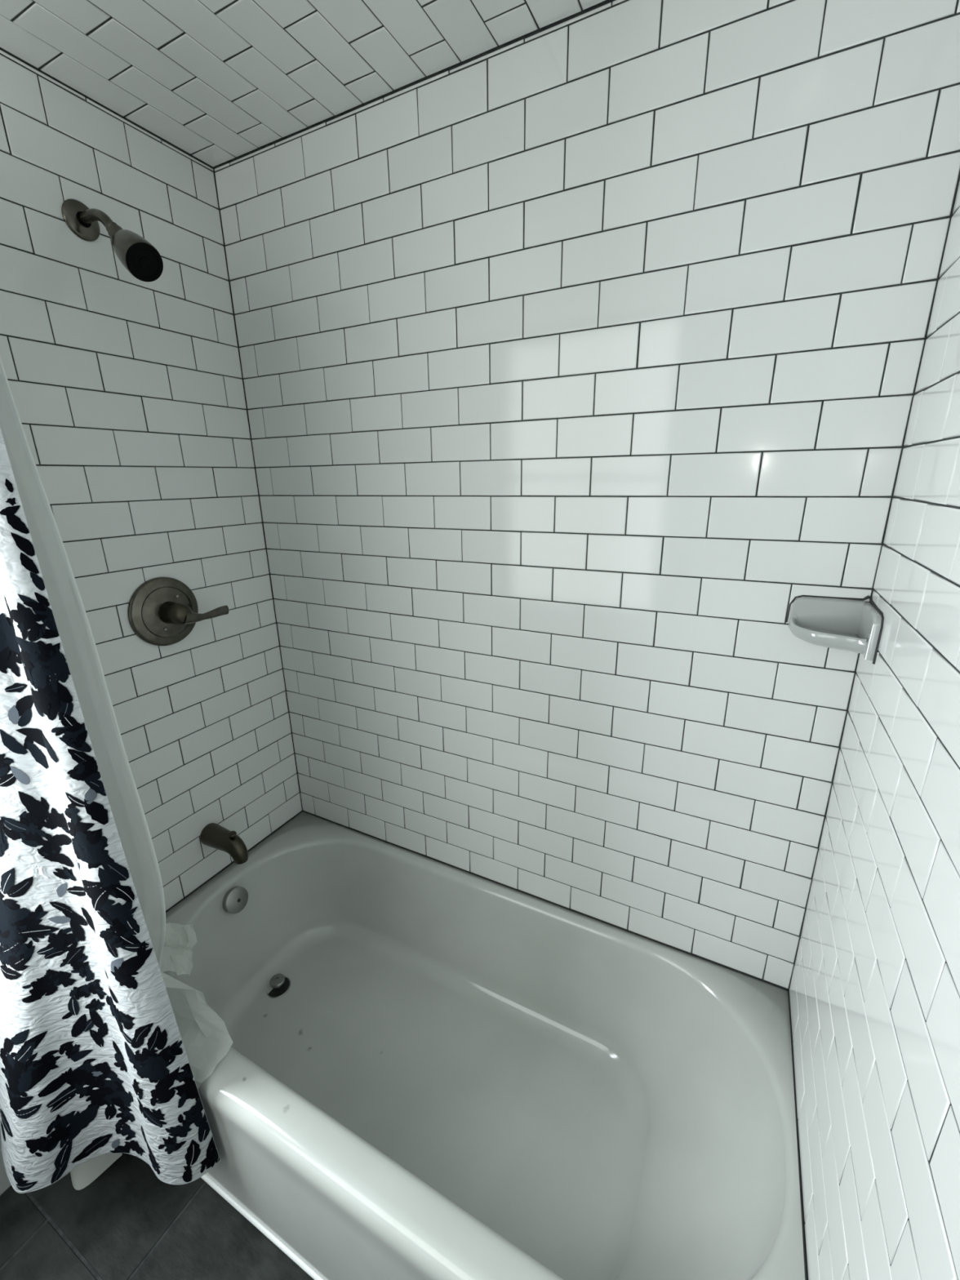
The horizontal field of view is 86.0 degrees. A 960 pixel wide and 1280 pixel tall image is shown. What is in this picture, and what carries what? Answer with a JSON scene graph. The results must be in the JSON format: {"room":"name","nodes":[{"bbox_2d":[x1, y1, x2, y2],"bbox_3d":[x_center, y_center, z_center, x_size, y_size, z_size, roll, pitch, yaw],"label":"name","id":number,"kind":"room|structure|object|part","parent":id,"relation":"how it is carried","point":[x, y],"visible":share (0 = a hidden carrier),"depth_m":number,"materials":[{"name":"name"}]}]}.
{"room":"bathroom","nodes":[
{"label":"bathroom","id":0,"kind":"room"},
{"bbox_2d":[0,48,302,1195],"bbox_3d":[-1.093,0.150,0.849,0.051,2.355,1.850,8,20,26],"label":"wall","id":1,"kind":"structure","parent":0,"point":[127,391],"depth_m":1.23,"materials":[{"name":"white tile"}]},
{"bbox_2d":[61,198,163,281],"bbox_3d":[-0.725,-0.797,1.019,0.220,0.172,0.070,9,20,29],"label":"shower","id":2,"kind":"object","parent":1,"relation":"attached to","point":[139,256],"visible":1,"depth_m":1.01,"materials":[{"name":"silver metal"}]},
{"bbox_3d":[-0.766,-0.835,1.036,0.117,0.062,0.019,8,20,26],"label":"arm","id":3,"kind":"part","parent":2,"relation":"part of","materials":[{"name":"silver metal"}]},
{"bbox_2d":[127,577,228,645],"bbox_3d":[-0.754,-0.073,1.308,0.089,0.176,0.219,8,20,26],"label":"shower valve","id":4,"kind":"object","parent":1,"relation":"attached to","point":[162,611],"visible":1,"depth_m":1.28,"materials":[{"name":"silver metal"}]},
{"bbox_3d":[-0.711,-0.072,1.333,0.033,0.044,0.137,8,20,26],"label":"lever","id":5,"kind":"part","parent":4,"relation":"part of","materials":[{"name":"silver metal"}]},
{"bbox_2d":[200,822,248,864],"bbox_3d":[-0.729,0.580,1.479,0.147,0.089,0.061,8,20,26],"label":"tub spout","id":6,"kind":"object","parent":1,"relation":"attached to","point":[213,835],"visible":1,"depth_m":1.46,"materials":[{"name":"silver metal"}]},
{"bbox_3d":[-0.698,0.557,1.455,0.022,0.031,0.021,8,20,26],"label":"diverter knob","id":7,"kind":"part","parent":6,"relation":"part of","materials":[{"name":"silver metal"}]},
{"bbox_3d":[-0.330,-0.617,0.413,1.498,0.063,0.060,8,20,26],"label":"curtain rod","id":8,"kind":"object","parent":1,"relation":"attached to","visible":0},
{"bbox_2d":[0,427,220,1193],"bbox_3d":[-0.809,0.221,0.805,0.482,1.783,0.215,8,20,26],"label":"shower curtain","id":9,"kind":"object","parent":8,"relation":"hanging from","point":[94,1060],"visible":1,"depth_m":0.91,"materials":[{"name":"multicoloured fabric"}]},
{"bbox_2d":[0,355,233,1190],"bbox_3d":[-0.742,0.232,0.988,0.435,1.915,0.334,-1,17,1],"label":"curtain liner","id":10,"kind":"object","parent":8,"relation":"hanging from","point":[206,1040],"visible":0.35,"depth_m":0.89,"materials":[{"name":"white plastic"}]},
{"bbox_2d":[0,1152,314,1279],"bbox_3d":[-0.366,1.345,0.871,1.622,0.060,1.900,8,20,26],"label":"floor","id":11,"kind":"structure","parent":0,"point":[128,1223],"depth_m":1.08,"materials":[{"name":"tile"}]},
{"bbox_2d":[163,811,804,1279],"bbox_3d":[-0.130,0.989,1.256,1.511,0.378,0.735,8,20,26],"label":"bathtub","id":12,"kind":"object","parent":11,"relation":"on","point":[432,1069],"visible":0.88,"depth_m":1.23,"materials":[{"name":"white ceramic"}]},
{"bbox_3d":[-0.727,0.773,1.530,0.039,0.074,0.072,8,20,26],"label":"overflow plate","id":13,"kind":"part","parent":12,"relation":"part of","materials":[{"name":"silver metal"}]},
{"bbox_2d":[200,1174,323,1279],"bbox_3d":[-0.293,1.264,1.006,1.508,0.013,0.015,8,20,26],"label":"trim","id":14,"kind":"structure","parent":12,"relation":"attached to","point":[304,1267],"depth_m":1.08,"materials":[{"name":"white"}]},
{"bbox_2d":[0,0,608,167],"bbox_3d":[-0.415,-0.851,0.159,1.612,0.051,1.850,8,20,26],"label":"ceiling","id":15,"kind":"structure","parent":0,"point":[220,82],"depth_m":0.93,"materials":[{"name":"white tile"}]},
{"bbox_2d":[213,0,959,991],"bbox_3d":[0.041,-0.011,1.306,1.622,2.355,0.051,8,20,26],"label":"wall","id":16,"kind":"structure","parent":0,"point":[584,349],"depth_m":1.07,"materials":[{"name":"white tile"}]},
{"bbox_2d":[165,810,808,1279],"bbox_3d":[-0.131,0.807,1.200,1.516,0.004,0.736,8,20,26],"label":"trim","id":17,"kind":"structure","parent":16,"relation":"attached to","point":[795,1102],"depth_m":1.26,"materials":[{"name":"black"}]},
{"bbox_2d":[786,595,884,664],"bbox_3d":[0.609,-0.028,0.893,0.125,0.089,0.123,8,20,26],"label":"soap dish","id":18,"kind":"object","parent":16,"relation":"attached to","point":[826,622],"visible":1,"depth_m":0.92,"materials":[{"name":"grey ceramic"}]},
{"bbox_2d":[789,180,959,1279],"bbox_3d":[0.295,0.345,0.161,0.066,2.355,1.850,8,20,26],"label":"wall","id":19,"kind":"structure","parent":0,"point":[874,988],"depth_m":0.64,"materials":[{"name":"white tile"}]}
]}

